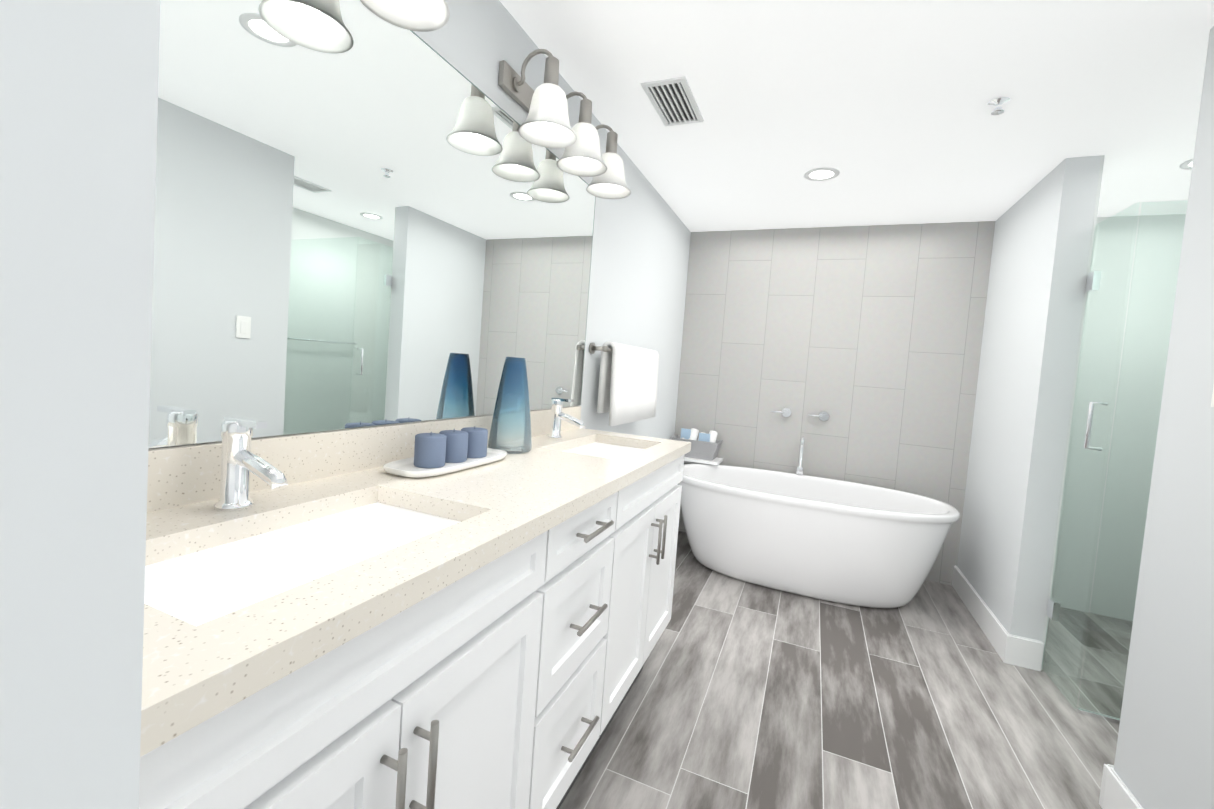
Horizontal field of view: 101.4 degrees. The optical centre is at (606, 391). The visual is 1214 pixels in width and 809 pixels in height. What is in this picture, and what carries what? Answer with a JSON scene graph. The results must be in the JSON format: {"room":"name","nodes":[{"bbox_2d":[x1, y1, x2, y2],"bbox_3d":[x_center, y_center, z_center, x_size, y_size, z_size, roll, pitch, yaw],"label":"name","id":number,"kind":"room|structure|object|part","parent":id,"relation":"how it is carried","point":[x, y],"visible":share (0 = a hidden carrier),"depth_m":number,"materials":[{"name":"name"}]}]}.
{"room":"bathroom","nodes":[
{"label":"bathroom","id":0,"kind":"room"},
{"bbox_2d":[0,0,160,808],"bbox_3d":[-0.653,0.033,0.025,0.720,2.300,0.687,5,3,23],"label":"wall","id":1,"kind":"structure","parent":0,"point":[78,108],"depth_m":0.18,"materials":[{"name":"white paint"}]},
{"bbox_2d":[148,0,690,448],"bbox_3d":[-0.506,-0.029,1.462,0.120,2.300,5.453,5,3,23],"label":"wall","id":2,"kind":"structure","parent":0,"point":[639,261],"depth_m":2.49,"materials":[{"name":"white paint"}]},
{"bbox_2d":[147,406,580,512],"bbox_3d":[-0.488,0.129,1.352,0.020,0.098,1.873,5,3,23],"label":"backsplash","id":3,"kind":"structure","parent":2,"relation":"attached to","point":[175,473],"depth_m":1.06,"materials":[{"name":"beige stone"}]},
{"bbox_2d":[148,0,595,447],"bbox_3d":[-0.451,-0.394,1.338,0.006,0.948,1.896,5,3,23],"label":"mirror","id":4,"kind":"object","parent":2,"relation":"attached to","point":[365,216],"visible":0.62,"depth_m":1.06,"materials":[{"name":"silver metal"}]},
{"bbox_2d":[360,0,449,31],"bbox_3d":[-0.516,-0.907,0.770,0.233,0.267,0.668,5,3,23],"label":"sconce","id":5,"kind":"object","parent":2,"relation":"attached to","point":[423,15],"visible":1,"depth_m":1.05,"materials":[{"name":"white glass"}]},
{"bbox_2d":[498,48,630,198],"bbox_3d":[-0.103,-0.927,1.758,0.233,0.267,0.668,5,3,23],"label":"sconce","id":6,"kind":"object","parent":2,"relation":"attached to","point":[546,124],"visible":1,"depth_m":1.61,"materials":[{"name":"white glass"}]},
{"bbox_3d":[-0.178,-0.858,1.526,0.180,0.142,0.180,5,3,23],"label":"lamp shade","id":7,"kind":"part","parent":6,"relation":"part of","materials":[{"name":"white glass"}]},
{"bbox_3d":[-0.084,-0.863,1.751,0.180,0.142,0.180,5,3,23],"label":"lamp shade","id":8,"kind":"part","parent":6,"relation":"part of","materials":[{"name":"white glass"}]},
{"bbox_3d":[0.011,-0.867,1.976,0.180,0.142,0.180,5,3,23],"label":"lamp shade","id":9,"kind":"part","parent":6,"relation":"part of","materials":[{"name":"white glass"}]},
{"bbox_2d":[589,341,658,425],"bbox_3d":[0.115,-0.045,2.631,0.118,0.392,0.802,5,3,23],"label":"towel","id":10,"kind":"object","parent":2,"relation":"attached to","point":[628,384],"visible":1,"depth_m":2.45,"materials":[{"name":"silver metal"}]},
{"bbox_2d":[559,531,1132,808],"bbox_3d":[0.818,1.300,0.934,3.190,0.100,5.453,5,3,23],"label":"floor","id":11,"kind":"structure","parent":0,"point":[741,694],"depth_m":1.88,"materials":[{"name":"grey wood"}]},
{"bbox_2d":[139,449,690,808],"bbox_3d":[-0.290,0.691,1.272,0.542,0.915,1.858,5,3,23],"label":"bathroom vanity","id":12,"kind":"object","parent":11,"relation":"on","point":[494,685],"depth_m":0.79,"materials":[{"name":"white wood"}]},
{"bbox_2d":[141,429,690,740],"bbox_3d":[-0.260,0.217,1.258,0.525,0.035,1.873,5,3,23],"label":"countertop","id":13,"kind":"structure","parent":12,"relation":"on","point":[189,664],"depth_m":0.71,"materials":[{"name":"beige stone"}]},
{"bbox_2d":[203,416,294,512],"bbox_3d":[-0.579,0.123,0.816,0.149,0.150,0.055,5,3,23],"label":"faucet","id":14,"kind":"object","parent":13,"relation":"on","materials":[{"name":"silver metal"}]},
{"bbox_2d":[144,493,470,620],"bbox_3d":[-0.445,0.316,0.764,0.331,0.163,0.527,5,3,23],"label":"sink","id":15,"kind":"object","parent":13,"relation":"in","point":[209,576],"depth_m":0.75,"materials":[{"name":"white ceramic"}]},
{"bbox_2d":[383,426,506,477],"bbox_3d":[-0.397,0.141,1.277,0.150,0.092,0.370,5,3,23],"label":"tray","id":16,"kind":"object","parent":13,"relation":"on","point":[444,452],"visible":1,"depth_m":1.22,"materials":[{"name":"white ceramic"}]},
{"bbox_2d":[413,431,446,468],"bbox_3d":[-0.428,0.138,1.203,0.072,0.082,0.072,5,3,23],"label":"candle","id":17,"kind":"object","parent":16,"relation":"on","point":[430,449],"depth_m":1.17,"materials":[{"name":"blue wax"}]},
{"bbox_2d":[437,428,468,462],"bbox_3d":[-0.396,0.136,1.280,0.072,0.082,0.072,5,3,23],"label":"candle","id":18,"kind":"object","parent":16,"relation":"on","point":[457,441],"depth_m":1.25,"materials":[{"name":"blue wax"}]},
{"bbox_2d":[459,426,488,458],"bbox_3d":[-0.363,0.135,1.357,0.072,0.082,0.072,5,3,23],"label":"candle","id":19,"kind":"object","parent":16,"relation":"on","point":[477,437],"depth_m":1.33,"materials":[{"name":"blue wax"}]},
{"bbox_2d":[488,357,531,453],"bbox_3d":[-0.291,0.038,1.534,0.134,0.288,0.134,5,3,23],"label":"vase","id":20,"kind":"object","parent":13,"relation":"on","point":[514,371],"visible":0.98,"depth_m":1.50,"materials":[{"name":"blue glass"}]},
{"bbox_2d":[543,397,584,436],"bbox_3d":[-0.147,0.103,1.849,0.149,0.150,0.054,5,3,23],"label":"faucet","id":21,"kind":"object","parent":13,"relation":"on","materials":[{"name":"silver metal"}]},
{"bbox_2d":[563,437,646,456],"bbox_3d":[-0.013,0.296,1.797,0.331,0.163,0.526,5,3,23],"label":"sink","id":22,"kind":"object","parent":13,"relation":"in","point":[601,448],"depth_m":1.93,"materials":[{"name":"white ceramic"}]},
{"bbox_2d":[677,464,959,607],"bbox_3d":[1.191,0.874,3.104,1.627,0.585,0.808,5,3,23],"label":"bathtub","id":23,"kind":"object","parent":11,"relation":"on","point":[848,542],"visible":0.98,"depth_m":2.80,"materials":[{"name":"white ceramic"}]},
{"bbox_2d":[796,436,804,474],"bbox_3d":[1.334,0.439,3.413,0.048,0.266,0.108,5,3,23],"label":"tub filler","id":24,"kind":"object","parent":23,"relation":"on","point":[799,469],"visible":0.98,"depth_m":3.43,"materials":[{"name":"silver metal"}]},
{"bbox_2d":[1042,200,1186,722],"bbox_3d":[2.383,0.312,1.905,0.960,2.000,0.304,5,3,23],"label":"glass","id":25,"kind":"object","parent":11,"relation":"on","point":[1093,284],"visible":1,"depth_m":1.95,"materials":[{"name":"clear glass"}]},
{"bbox_2d":[500,0,1213,231],"bbox_3d":[0.994,-1.090,0.814,3.190,0.100,5.453,5,3,23],"label":"ceiling","id":26,"kind":"structure","parent":0,"point":[882,108],"depth_m":1.83,"materials":[{"name":"white paint"}]},
{"bbox_2d":[641,76,703,126],"bbox_3d":[0.268,-1.148,1.982,0.170,0.008,0.330,5,3,23],"label":"ceiling vent","id":27,"kind":"object","parent":26,"relation":"in","point":[673,101],"visible":1,"depth_m":1.96,"materials":[{"name":"white metal"}]},
{"bbox_2d":[804,167,839,180],"bbox_3d":[1.103,-1.117,2.556,0.170,0.006,0.170,5,3,23],"label":"recessed light","id":28,"kind":"object","parent":26,"relation":"in","point":[822,174],"visible":1,"depth_m":2.55,"materials":[{"name":"white"}]},
{"bbox_2d":[987,97,1010,114],"bbox_3d":[1.429,-1.039,1.815,0.070,0.038,0.070,5,3,23],"label":"sprinkler","id":29,"kind":"object","parent":26,"relation":"attached to","point":[997,104],"visible":1,"depth_m":1.80,"materials":[{"name":"silver metal"}]},
{"bbox_2d":[1179,158,1192,169],"bbox_3d":[2.581,-0.986,2.129,0.170,0.006,0.170,5,3,23],"label":"recessed light","id":30,"kind":"object","parent":26,"relation":"in","point":[1187,165],"visible":0.38,"depth_m":2.17,"materials":[{"name":"white"}]},
{"bbox_2d":[957,26,1213,808],"bbox_3d":[1.354,0.147,0.687,0.120,2.300,5.453,5,3,23],"label":"wall","id":31,"kind":"structure","parent":0,"point":[1035,296],"depth_m":2.15,"materials":[{"name":"white paint"}]},
{"bbox_2d":[675,221,994,584],"bbox_3d":[1.453,0.011,3.534,1.902,2.300,0.120,5,3,23],"label":"wall tile","id":32,"kind":"structure","parent":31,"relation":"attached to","point":[868,339],"depth_m":3.39,"materials":[{"name":"grey tile"}]},
{"bbox_2d":[684,457,722,464],"bbox_3d":[0.648,0.519,3.693,0.382,0.070,0.220,5,3,23],"label":"corner shelf","id":33,"kind":"object","parent":32,"relation":"attached to","point":[716,461],"visible":0.43,"depth_m":3.59,"materials":[{"name":"white"}]},
{"bbox_2d":[671,428,722,460],"bbox_3d":[0.664,0.381,3.689,0.351,0.206,0.197,5,3,23],"label":"basket","id":34,"kind":"object","parent":33,"relation":"on","point":[705,446],"visible":0.9,"depth_m":3.62,"materials":[{"name":"white fabric"}]},
{"bbox_2d":[771,408,790,416],"bbox_3d":[1.238,0.146,3.532,0.133,0.066,0.050,5,3,23],"label":"tub valve","id":35,"kind":"object","parent":32,"relation":"attached to","point":[785,412],"visible":0.98,"depth_m":3.53,"materials":[{"name":"silver metal"}]},
{"bbox_2d":[808,411,828,420],"bbox_3d":[1.464,0.167,3.438,0.133,0.066,0.050,5,3,23],"label":"tub valve","id":36,"kind":"object","parent":32,"relation":"attached to","point":[823,416],"visible":0.96,"depth_m":3.43,"materials":[{"name":"silver metal"}]},
{"bbox_2d":[952,565,1008,660],"bbox_3d":[2.037,1.181,2.741,0.016,0.135,0.932,5,3,23],"label":"baseboard","id":37,"kind":"structure","parent":31,"relation":"attached to","point":[989,623],"depth_m":2.64,"materials":[{"name":"white wood"}]},
{"bbox_2d":[1003,634,1043,671],"bbox_3d":[1.910,1.194,2.281,0.136,0.135,0.016,5,3,23],"label":"baseboard","id":38,"kind":"structure","parent":31,"relation":"attached to","point":[1024,652],"depth_m":2.27,"materials":[{"name":"white wood"}]},
{"bbox_2d":[1041,155,1104,669],"bbox_3d":[2.240,0.114,2.636,0.012,2.300,0.932,5,3,23],"label":"lining","id":39,"kind":"object","parent":31,"relation":"attached to","point":[1075,383],"visible":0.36,"depth_m":2.20,"materials":[{"name":"white tile"}]},
{"bbox_2d":[1099,764,1113,807],"bbox_3d":[1.582,1.210,1.496,0.136,0.135,0.016,5,3,23],"label":"baseboard","id":40,"kind":"structure","parent":31,"relation":"attached to","point":[1106,766],"depth_m":1.52,"materials":[{"name":"white wood"}]},
{"bbox_2d":[1102,768,1143,808],"bbox_3d":[0.865,1.236,-0.062,0.016,0.135,3.413,5,3,23],"label":"baseboard","id":41,"kind":"structure","parent":31,"relation":"attached to","point":[1117,794],"depth_m":1.46,"materials":[{"name":"white wood"}]},
{"bbox_2d":[1211,385,1213,406],"bbox_3d":[1.521,-0.018,1.223,0.008,0.116,0.072,5,3,23],"label":"switch plate","id":42,"kind":"object","parent":31,"relation":"attached to","point":[1212,402],"visible":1,"depth_m":1.25,"materials":[{"name":"white plastic"}]},
{"bbox_2d":[1051,214,1185,620],"bbox_3d":[2.865,0.144,2.946,0.928,2.300,0.120,5,3,23],"label":"wall","id":43,"kind":"structure","parent":0,"point":[1149,332],"depth_m":2.85,"materials":[{"name":"clear glass"}]}
]}

